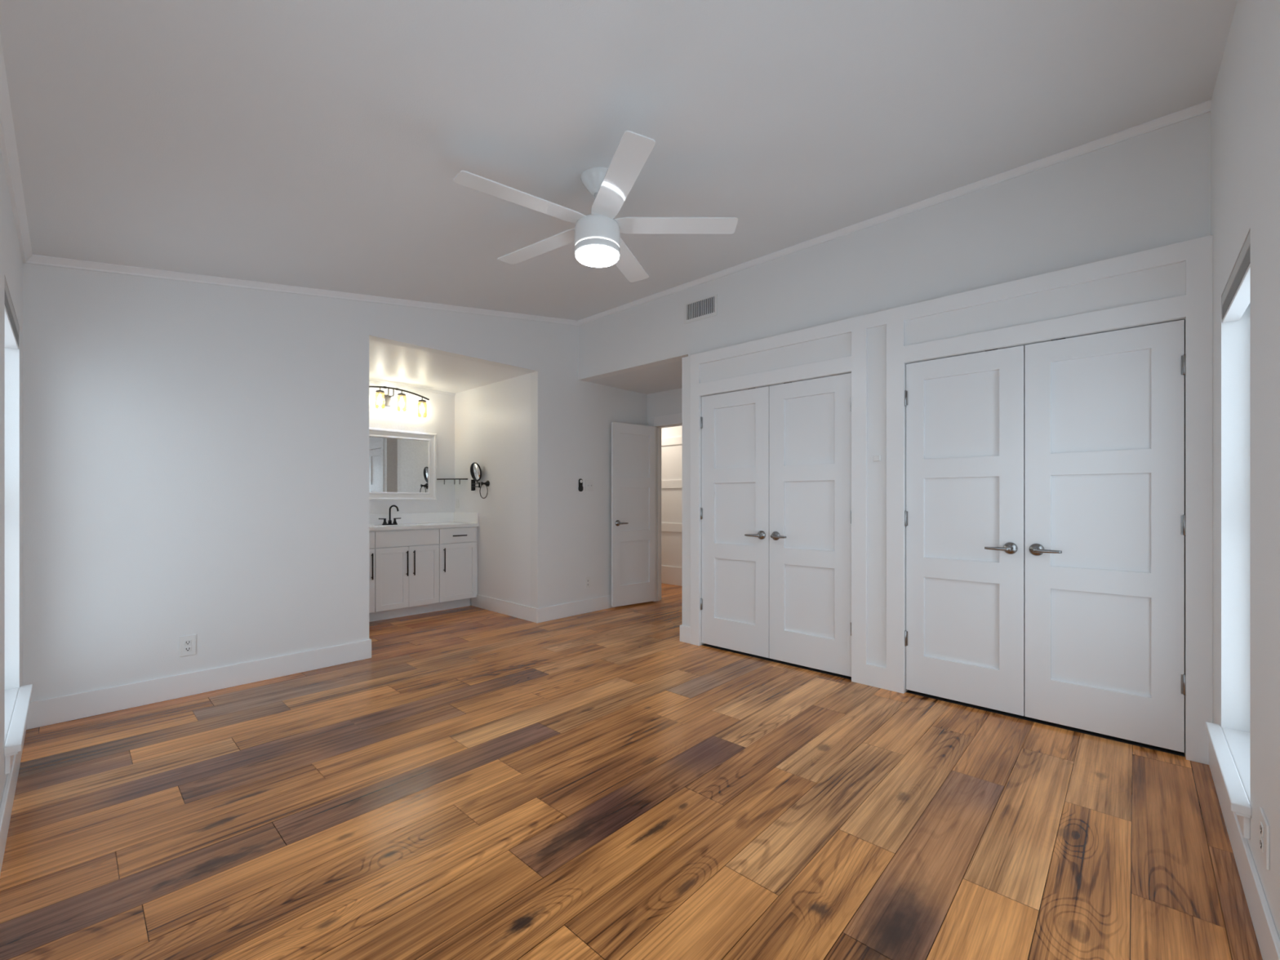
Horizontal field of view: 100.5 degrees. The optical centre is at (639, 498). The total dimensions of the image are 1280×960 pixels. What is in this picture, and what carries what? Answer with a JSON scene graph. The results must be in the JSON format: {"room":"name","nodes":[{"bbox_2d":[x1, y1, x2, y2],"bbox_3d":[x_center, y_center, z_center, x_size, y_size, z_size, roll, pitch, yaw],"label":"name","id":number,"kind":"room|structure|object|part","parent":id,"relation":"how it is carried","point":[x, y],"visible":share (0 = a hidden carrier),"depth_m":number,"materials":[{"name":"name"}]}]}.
{"room":"empty bedroom","nodes":[
{"label":"empty bedroom","id":0,"kind":"room"},
{"bbox_2d":[0,146,22,804],"bbox_3d":[-1.600,-0.425,1.148,4.777,3.250,0.180,0,0,43],"label":"wall","id":1,"kind":"structure","parent":0,"point":[11,260],"depth_m":2.54,"materials":[{"name":"white paint"}]},
{"bbox_2d":[4,279,18,349],"bbox_3d":[-2.690,-0.772,2.251,0.873,0.108,0.049,0,0,43],"label":"window blind","id":2,"kind":"object","parent":1,"relation":"attached to","point":[11,327],"visible":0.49,"depth_m":2.29,"materials":[{"name":"white plastic"}]},
{"bbox_3d":[-2.690,-0.724,2.250,0.873,0.012,0.048,0,0,43],"label":"rail","id":3,"kind":"part","parent":2,"relation":"part of","materials":[{"name":"white plastic"}]},
{"bbox_2d":[0,727,26,874],"bbox_3d":[-2.121,1.130,1.765,2.909,0.140,0.013,0,0,43],"label":"baseboard","id":4,"kind":"structure","parent":1,"relation":"attached to","point":[7,799],"depth_m":1.93,"materials":[{"name":"white wood"}]},
{"bbox_2d":[0,33,32,263],"bbox_3d":[-1.549,-1.245,1.247,4.477,0.049,0.034,0,0,43],"label":"trim","id":5,"kind":"structure","parent":1,"relation":"attached to","point":[8,146],"depth_m":1.98,"materials":[{"name":"white wood"}]},
{"bbox_2d":[4,684,32,774],"bbox_3d":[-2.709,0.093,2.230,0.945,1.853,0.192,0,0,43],"label":"window sill","id":6,"kind":"structure","parent":1,"relation":"in","point":[17,700],"depth_m":2.20,"materials":[{"name":"white plastic"}]},
{"bbox_2d":[22,262,647,702],"bbox_3d":[-1.623,-0.425,4.542,0.120,3.250,5.119,0,0,43],"label":"wall","id":7,"kind":"structure","parent":0,"point":[196,455],"depth_m":3.35,"materials":[{"name":"white paint"}]},
{"bbox_2d":[179,634,195,657],"bbox_3d":[-2.749,0.894,3.237,0.009,0.122,0.078,0,0,43],"label":"wall outlet","id":8,"kind":"object","parent":7,"relation":"attached to","point":[187,643],"visible":1,"depth_m":3.23,"materials":[{"name":"white plastic"}]},
{"bbox_2d":[184,640,191,644],"bbox_3d":[-2.747,0.874,3.235,0.003,0.028,0.034,0,0,43],"label":"socket","id":9,"kind":"object","parent":8,"relation":"attached to","point":[186,642],"depth_m":3.24,"materials":[{"name":"white plastic"}]},
{"bbox_2d":[184,646,191,651],"bbox_3d":[-2.747,0.914,3.235,0.003,0.028,0.034,0,0,43],"label":"socket","id":10,"kind":"object","parent":8,"relation":"attached to","point":[186,648],"depth_m":3.24,"materials":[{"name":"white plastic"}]},
{"bbox_2d":[26,638,371,729],"bbox_3d":[-2.654,1.130,3.425,0.133,0.140,1.718,0,0,43],"label":"baseboard","id":11,"kind":"structure","parent":7,"relation":"attached to","point":[42,713],"depth_m":3.22,"materials":[{"name":"white wood"}]},
{"bbox_2d":[24,254,577,325],"bbox_3d":[-1.907,-1.527,4.124,0.034,0.614,3.759,0,0,43],"label":"trim","id":12,"kind":"structure","parent":7,"relation":"attached to","point":[38,260],"depth_m":3.48,"materials":[{"name":"white wood"}]},
{"bbox_2d":[471,594,615,622],"bbox_3d":[-0.903,1.130,6.122,1.243,0.140,1.586,0,0,43],"label":"baseboard","id":13,"kind":"structure","parent":7,"relation":"attached to","point":[574,608],"depth_m":5.46,"materials":[{"name":"white wood"}]},
{"bbox_2d":[577,478,582,491],"bbox_3d":[-0.614,-0.139,5.523,0.021,0.134,0.053,0,0,43],"label":"remote control","id":14,"kind":"object","parent":7,"relation":"attached to","point":[580,481],"visible":1,"depth_m":5.51,"materials":[{"name":"black plastic"}]},
{"bbox_2d":[585,576,590,588],"bbox_3d":[-0.549,0.884,5.601,0.009,0.116,0.072,0,0,43],"label":"wall outlet","id":15,"kind":"object","parent":7,"relation":"attached to","point":[587,579],"visible":1,"depth_m":5.59,"materials":[{"name":"white plastic"}]},
{"bbox_2d":[585,480,593,490],"bbox_3d":[-0.529,-0.140,5.618,0.016,0.116,0.116,0,0,43],"label":"wall switch","id":16,"kind":"object","parent":7,"relation":"attached to","point":[588,483],"visible":1,"depth_m":5.62,"materials":[{"name":"white plastic"}]},
{"bbox_2d":[611,422,655,607],"bbox_3d":[-0.045,0.174,5.955,0.613,2.011,0.127,0,0,-35],"label":"door","id":17,"kind":"structure","parent":7,"relation":"in","point":[633,446],"depth_m":5.95,"materials":[{"name":"white paint"}]},
{"bbox_3d":[-0.197,0.268,5.810,0.134,0.066,0.067,0,0,-38],"label":"lever handle","id":18,"kind":"part","parent":17,"relation":"part of","materials":[{"name":"silver metal"}]},
{"bbox_2d":[368,383,454,514],"bbox_3d":[-2.748,-0.065,5.709,0.120,2.530,1.764,0,0,43],"label":"wall","id":19,"kind":"structure","parent":0,"point":[437,417],"depth_m":5.98,"materials":[{"name":"paint"}]},
{"bbox_2d":[368,386,429,412],"bbox_3d":[-2.641,-1.032,5.623,0.154,0.278,0.825,0,0,43],"label":"vanity light","id":20,"kind":"object","parent":19,"relation":"attached to","point":[387,398],"visible":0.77,"depth_m":5.66,"materials":[{"name":"white glass"}]},
{"bbox_3d":[-2.696,-1.025,5.522,0.052,0.085,0.052,0,0,43],"label":"bulb","id":21,"kind":"part","parent":20,"relation":"part of","materials":[{"name":"white glass"}]},
{"bbox_3d":[-2.648,-1.126,5.629,0.099,0.092,0.152,0,0,43],"label":"arm","id":22,"kind":"part","parent":20,"relation":"part of","materials":[{"name":"brown metal"}]},
{"bbox_3d":[-2.544,-1.025,5.685,0.052,0.085,0.052,0,0,43],"label":"bulb","id":23,"kind":"part","parent":20,"relation":"part of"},
{"bbox_3d":[-2.392,-0.986,5.848,0.052,0.085,0.052,0,0,43],"label":"bulb","id":24,"kind":"part","parent":20,"relation":"part of","materials":[{"name":"white glass"}]},
{"bbox_2d":[368,427,436,501],"bbox_3d":[-2.684,-0.356,5.666,0.030,0.760,1.074,0,0,43],"label":"wall mirror","id":25,"kind":"object","parent":19,"relation":"attached to","point":[402,464],"visible":0.52,"depth_m":5.78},
{"bbox_2d":[368,436,428,492],"bbox_3d":[-2.692,-0.356,5.673,0.008,0.580,0.894,0,0,43],"label":"mirror glass","id":26,"kind":"object","parent":25,"relation":"attached to","point":[396,464],"depth_m":5.76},
{"bbox_2d":[368,511,454,524],"bbox_3d":[-2.689,0.218,5.668,0.019,0.115,1.542,0,0,43],"label":"backsplash","id":27,"kind":"structure","parent":19,"relation":"attached to","point":[413,517],"depth_m":5.87,"materials":[{"name":"white stone"}]},
{"bbox_2d":[368,380,455,395],"bbox_3d":[-2.689,-1.215,5.668,0.020,0.030,1.544,0,0,43],"label":"trim","id":28,"kind":"structure","parent":19,"relation":"attached to","point":[370,381],"depth_m":5.84,"materials":[{"name":"paint"}]},
{"bbox_2d":[454,373,530,606],"bbox_3d":[-1.589,-0.015,5.767,1.498,2.430,0.100,0,0,43],"label":"wall","id":29,"kind":"structure","parent":0,"point":[492,421],"depth_m":5.60,"materials":[{"name":"paint"}]},
{"bbox_2d":[436,478,467,484],"bbox_3d":[-2.133,-0.193,6.052,0.308,0.067,0.224,0,0,43],"label":"corner shelf","id":30,"kind":"object","parent":29,"relation":"attached to","point":[444,479],"visible":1,"depth_m":6.02,"materials":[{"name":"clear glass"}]},
{"bbox_3d":[-2.135,-0.220,6.040,0.372,0.013,0.041,0,0,8],"label":"rail","id":31,"kind":"part","parent":30,"relation":"part of","materials":[{"name":"brown metal"}]},
{"bbox_2d":[456,497,459,508],"bbox_3d":[-2.121,0.055,6.188,0.070,0.116,0.009,0,0,43],"label":"wall switch","id":32,"kind":"object","parent":29,"relation":"attached to","point":[457,499],"visible":1,"depth_m":6.17,"materials":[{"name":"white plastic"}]},
{"bbox_2d":[470,462,481,490],"bbox_3d":[-1.805,-0.240,5.827,0.072,0.306,0.261,0,0,-35],"label":"makeup mirror","id":33,"kind":"object","parent":29,"relation":"attached to","point":[475,469],"visible":1,"depth_m":5.80,"materials":[{"name":"black metal"}]},
{"bbox_2d":[470,463,479,479],"bbox_3d":[-1.793,-0.290,5.797,0.185,0.182,0.033,0,0,43],"label":"mirror glass","id":34,"kind":"object","parent":33,"relation":"attached to","point":[474,468],"depth_m":5.79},
{"bbox_3d":[-1.804,-0.152,5.833,0.179,0.069,0.027,0,0,45],"label":"arm","id":35,"kind":"part","parent":33,"relation":"part of","materials":[{"name":"black metal"}]},
{"bbox_2d":[480,480,489,498],"bbox_3d":[-1.667,-0.097,5.718,0.160,0.196,0.078,0,0,43],"label":"towel ring","id":36,"kind":"object","parent":29,"relation":"attached to","point":[486,483],"visible":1,"depth_m":5.72,"materials":[{"name":"black metal"}]},
{"bbox_3d":[-1.667,-0.162,5.718,0.066,0.066,0.078,0,0,43],"label":"post","id":37,"kind":"part","parent":36,"relation":"part of","materials":[{"name":"black metal"}]},
{"bbox_2d":[0,0,1237,394],"bbox_3d":[-0.270,-1.591,4.015,6.735,0.723,6.189,0,0,43],"label":"ceiling","id":38,"kind":"structure","parent":0,"point":[322,144],"depth_m":2.12,"materials":[{"name":"white paint"}]},
{"bbox_2d":[453,130,737,282],"bbox_3d":[-0.240,-1.351,2.560,1.276,0.419,1.289,0,0,43],"label":"ceiling fan","id":39,"kind":"object","parent":38,"relation":"hanging from","point":[595,235],"visible":1,"depth_m":2.47,"materials":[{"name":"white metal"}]},
{"bbox_3d":[-0.508,-1.310,2.332,0.583,0.020,0.121,0,0,-36],"label":"blade","id":40,"kind":"part","parent":39,"relation":"part of","materials":[{"name":"white plastic"}]},
{"bbox_3d":[-0.510,-1.310,2.775,0.583,0.020,0.121,0,0,36],"label":"blade","id":41,"kind":"part","parent":39,"relation":"part of","materials":[{"name":"white plastic"}]},
{"bbox_3d":[-0.087,-1.310,2.197,0.121,0.020,0.583,0,0,-18],"label":"blade","id":42,"kind":"part","parent":39,"relation":"part of","materials":[{"name":"white plastic"}]},
{"bbox_3d":[-0.090,-1.310,2.913,0.121,0.020,0.583,0,0,18],"label":"blade","id":43,"kind":"part","parent":39,"relation":"part of","materials":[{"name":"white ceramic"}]},
{"bbox_3d":[0.172,-1.310,2.557,0.583,0.020,0.121,0,0,0],"label":"blade","id":44,"kind":"part","parent":39,"relation":"part of","materials":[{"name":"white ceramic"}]},
{"bbox_2d":[0,582,1262,959],"bbox_3d":[-0.224,1.230,4.200,6.950,0.060,9.138,0,0,43],"label":"floor","id":45,"kind":"structure","parent":0,"point":[482,784],"depth_m":2.00,"materials":[{"name":"brown wood"}]},
{"bbox_2d":[368,530,374,622],"bbox_3d":[-2.860,0.754,5.085,0.562,0.892,0.449,0,0,43],"label":"vanity cabinet","id":46,"kind":"object","parent":45,"relation":"on","point":[371,534],"visible":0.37,"depth_m":5.05,"materials":[{"name":"white paint"}]},
{"bbox_3d":[-2.686,0.396,4.924,0.019,0.155,0.445,0,0,43],"label":"drawer","id":47,"kind":"part","parent":46,"relation":"part of","materials":[{"name":"white paint"}]},
{"bbox_3d":[-2.537,0.643,5.045,0.034,0.249,0.012,0,0,43],"label":"handle","id":48,"kind":"part","parent":46,"relation":"part of","materials":[{"name":"black metal"}]},
{"bbox_2d":[368,522,479,531],"bbox_3d":[-2.499,0.291,5.491,0.539,0.032,1.542,0,0,43],"label":"countertop","id":49,"kind":"structure","parent":46,"relation":"on","point":[434,525],"depth_m":5.50,"materials":[{"name":"white stone"}]},
{"bbox_2d":[378,505,400,524],"bbox_3d":[-2.612,0.171,5.561,0.208,0.208,0.110,0,0,-21],"label":"faucet","id":50,"kind":"object","parent":49,"relation":"on","point":[389,522],"visible":1,"depth_m":5.55,"materials":[{"name":"black metal"}]},
{"bbox_3d":[-2.662,0.233,5.508,0.038,0.060,0.081,0,0,43],"label":"handle","id":51,"kind":"part","parent":50,"relation":"part of","materials":[{"name":"black metal"}]},
{"bbox_3d":[-2.612,0.269,5.561,0.052,0.014,0.151,0,0,43],"label":"plate","id":52,"kind":"part","parent":50,"relation":"part of","materials":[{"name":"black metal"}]},
{"bbox_3d":[-2.572,0.165,5.550,0.118,0.196,0.036,0,0,15],"label":"spout","id":53,"kind":"part","parent":50,"relation":"part of","materials":[{"name":"black metal"}]},
{"bbox_3d":[-2.563,0.233,5.614,0.038,0.060,0.081,0,0,43],"label":"handle","id":54,"kind":"part","parent":50,"relation":"part of","materials":[{"name":"black metal"}]},
{"bbox_2d":[377,524,421,526],"bbox_3d":[-2.454,0.340,5.452,0.248,0.120,0.458,0,0,43],"label":"sink","id":55,"kind":"object","parent":49,"relation":"in","point":[400,525],"visible":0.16,"depth_m":5.56,"materials":[{"name":"white stone"}]},
{"bbox_2d":[453,511,479,523],"bbox_3d":[-1.973,0.218,6.041,0.520,0.115,0.020,0,0,43],"label":"side splash","id":56,"kind":"object","parent":49,"relation":"on","point":[468,517],"visible":1,"depth_m":6.02,"materials":[{"name":"white stone"}]},
{"bbox_2d":[369,528,439,622],"bbox_3d":[-2.489,0.754,5.484,0.562,0.892,0.639,0,0,43],"label":"vanity cabinet","id":57,"kind":"object","parent":45,"relation":"on","point":[406,562],"visible":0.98,"depth_m":5.31,"materials":[{"name":"white paint"}]},
{"bbox_3d":[-2.424,0.782,5.206,0.019,0.606,0.316,0,0,43],"label":"door","id":58,"kind":"part","parent":57,"relation":"part of","materials":[{"name":"white paint"}]},
{"bbox_3d":[-2.311,0.643,5.288,0.034,0.249,0.012,0,0,43],"label":"handle","id":59,"kind":"part","parent":57,"relation":"part of","materials":[{"name":"black metal"}]},
{"bbox_3d":[-2.264,0.643,5.339,0.034,0.249,0.012,0,0,43],"label":"handle","id":60,"kind":"part","parent":57,"relation":"part of","materials":[{"name":"black metal"}]},
{"bbox_3d":[-2.207,0.782,5.439,0.019,0.606,0.316,0,0,43],"label":"door","id":61,"kind":"part","parent":57,"relation":"part of","materials":[{"name":"white paint"}]},
{"bbox_2d":[433,526,477,611],"bbox_3d":[-2.118,0.754,5.883,0.562,0.892,0.449,0,0,43],"label":"vanity cabinet","id":62,"kind":"object","parent":45,"relation":"on","point":[457,545],"depth_m":5.72,"materials":[{"name":"white paint"}]},
{"bbox_3d":[-2.046,0.643,5.573,0.034,0.249,0.012,0,0,43],"label":"handle","id":63,"kind":"part","parent":62,"relation":"part of","materials":[{"name":"black metal"}]},
{"bbox_3d":[-1.950,0.396,5.715,0.019,0.155,0.427,0,0,43],"label":"drawer","id":64,"kind":"part","parent":62,"relation":"part of","materials":[{"name":"white paint"}]},
{"bbox_3d":[-1.950,0.782,5.715,0.019,0.606,0.427,0,0,43],"label":"door","id":65,"kind":"part","parent":62,"relation":"part of","materials":[{"name":"white paint"}]},
{"bbox_3d":[-1.831,0.684,5.912,0.065,0.752,0.017,0,0,43],"label":"filler strip","id":66,"kind":"part","parent":62,"relation":"part of","materials":[{"name":"white wood"}]},
{"bbox_2d":[647,387,682,601],"bbox_3d":[0.604,-0.425,5.885,1.552,3.250,0.120,0,0,43],"label":"wall","id":67,"kind":"structure","parent":0,"point":[669,402],"depth_m":6.18,"materials":[{"name":"white paint"}]},
{"bbox_2d":[648,413,682,601],"bbox_3d":[0.489,0.124,5.958,0.980,2.152,0.099,0,0,43],"label":"trim","id":68,"kind":"structure","parent":67,"relation":"attached to","point":[673,419],"depth_m":6.23,"materials":[{"name":"white wood"}]},
{"bbox_2d":[661,426,682,567],"bbox_3d":[0.667,-0.425,7.301,3.630,3.250,0.100,0,0,43],"label":"wall","id":69,"kind":"structure","parent":0,"point":[671,455],"depth_m":7.43,"materials":[{"name":"white paint"}]},
{"bbox_2d":[661,436,682,586],"bbox_3d":[0.620,0.175,7.265,3.410,2.050,0.018,0,0,43],"label":"trim","id":70,"kind":"structure","parent":69,"relation":"attached to","point":[669,575],"depth_m":7.41,"materials":[{"name":"white wood"}]},
{"bbox_2d":[577,111,1210,756],"bbox_3d":[1.231,-0.425,4.235,4.477,3.250,0.842,0,0,43],"label":"wall","id":71,"kind":"structure","parent":0,"point":[1150,190],"depth_m":3.25,"materials":[{"name":"white paint"}]},
{"bbox_2d":[680,624,690,644],"bbox_3d":[0.407,1.131,4.470,0.113,0.137,0.100,0,0,43],"label":"baseboard","id":72,"kind":"structure","parent":71,"relation":"attached to","point":[685,631],"depth_m":4.43,"materials":[{"name":"white wood"}]},
{"bbox_2d":[684,293,717,324],"bbox_3d":[0.502,-1.578,4.442,0.340,0.172,0.011,0,0,43],"label":"air vent","id":73,"kind":"object","parent":71,"relation":"in","point":[707,307],"visible":1,"depth_m":4.44,"materials":[{"name":"white plastic"}]},
{"bbox_2d":[700,386,768,657],"bbox_3d":[0.712,0.172,4.138,0.624,2.015,0.102,0,0,43],"label":"door","id":74,"kind":"structure","parent":71,"relation":"in","point":[735,425],"depth_m":4.14,"materials":[{"name":"white paint"}]},
{"bbox_3d":[0.858,0.273,3.978,0.144,0.066,0.067,0,0,43],"label":"lever handle","id":75,"kind":"part","parent":74,"relation":"part of","materials":[{"name":"silver metal"}]},
{"bbox_2d":[768,373,851,676],"bbox_3d":[1.173,0.172,3.709,0.626,2.015,0.102,0,0,43],"label":"door","id":76,"kind":"structure","parent":71,"relation":"in","point":[810,420],"depth_m":3.72,"materials":[{"name":"white paint"}]},
{"bbox_3d":[1.000,0.273,3.845,0.144,0.066,0.067,0,0,43],"label":"lever handle","id":77,"kind":"part","parent":76,"relation":"part of","materials":[{"name":"silver metal"}]},
{"bbox_2d":[873,455,880,461],"bbox_3d":[1.509,-0.256,3.389,0.042,0.036,0.018,0,0,43],"label":"sensor","id":78,"kind":"object","parent":71,"relation":"attached to","point":[876,458],"visible":1,"depth_m":3.38,"materials":[{"name":"white plastic"}]},
{"bbox_2d":[577,99,1211,325],"bbox_3d":[0.988,-1.811,3.974,4.477,0.046,0.034,0,0,43],"label":"trim","id":79,"kind":"structure","parent":71,"relation":"attached to","point":[1203,108],"depth_m":3.16,"materials":[{"name":"white wood"}]},
{"bbox_2d":[690,235,1213,764],"bbox_3d":[1.499,0.008,3.398,2.945,2.384,0.018,0,0,43],"label":"trim","id":80,"kind":"structure","parent":71,"relation":"attached to","point":[1196,305],"depth_m":3.20,"materials":[{"name":"white wood"}]},
{"bbox_2d":[904,345,1024,715],"bbox_3d":[1.847,0.172,3.082,0.609,2.015,0.102,0,0,43],"label":"door","id":81,"kind":"structure","parent":71,"relation":"in","point":[964,513],"depth_m":3.08,"materials":[{"name":"white paint"}]},
{"bbox_3d":[1.985,0.273,2.929,0.144,0.066,0.067,0,0,43],"label":"lever handle","id":82,"kind":"part","parent":81,"relation":"part of","materials":[{"name":"silver metal"}]},
{"bbox_2d":[1024,320,1185,752],"bbox_3d":[2.299,0.172,2.661,0.618,2.015,0.102,0,0,43],"label":"door","id":83,"kind":"structure","parent":71,"relation":"in","point":[1104,516],"depth_m":2.66,"materials":[{"name":"white paint"}]},
{"bbox_3d":[2.128,0.273,2.796,0.144,0.066,0.067,0,0,43],"label":"lever handle","id":84,"kind":"part","parent":83,"relation":"part of","materials":[{"name":"silver metal"}]},
{"bbox_2d":[1210,0,1279,938],"bbox_3d":[1.806,-0.425,1.435,0.180,3.250,5.239,0,0,43],"label":"wall","id":85,"kind":"structure","parent":0,"point":[1245,108],"depth_m":1.59,"materials":[{"name":"white paint"}]},
{"bbox_2d":[1205,721,1251,839],"bbox_3d":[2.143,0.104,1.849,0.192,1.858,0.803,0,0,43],"label":"window sill","id":86,"kind":"structure","parent":85,"relation":"in","point":[1231,748],"depth_m":1.84,"materials":[{"name":"white plastic"}]},
{"bbox_2d":[1222,230,1250,322],"bbox_3d":[2.122,-0.764,1.869,0.049,0.108,0.731,0,0,43],"label":"window blind","id":87,"kind":"object","parent":85,"relation":"attached to","point":[1236,297],"visible":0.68,"depth_m":1.88,"materials":[{"name":"white plastic"}]},
{"bbox_3d":[2.122,-0.716,1.869,0.048,0.012,0.731,0,0,43],"label":"rail","id":88,"kind":"part","parent":87,"relation":"part of","materials":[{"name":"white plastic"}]},
{"bbox_2d":[1208,740,1279,959],"bbox_3d":[1.973,1.130,1.756,0.013,0.140,1.740,0,0,43],"label":"baseboard","id":89,"kind":"structure","parent":85,"relation":"attached to","point":[1266,933],"depth_m":1.54,"materials":[{"name":"white wood"}]},
{"bbox_2d":[1258,807,1270,870],"bbox_3d":[1.665,0.905,1.422,0.009,0.116,0.115,0,0,43],"label":"wall outlet","id":90,"kind":"object","parent":85,"relation":"attached to","point":[1264,826],"visible":1,"depth_m":1.41,"materials":[{"name":"white plastic"}]},
{"bbox_2d":[1260,822,1263,837],"bbox_3d":[1.663,0.885,1.424,0.003,0.028,0.034,0,0,43],"label":"socket","id":91,"kind":"object","parent":90,"relation":"attached to","point":[1261,823],"depth_m":1.42,"materials":[{"name":"white plastic"}]},
{"bbox_2d":[1260,836,1263,852],"bbox_3d":[1.663,0.925,1.424,0.003,0.028,0.034,0,0,43],"label":"socket","id":92,"kind":"object","parent":90,"relation":"attached to","point":[1261,837],"depth_m":1.42,"materials":[{"name":"white plastic"}]}
]}

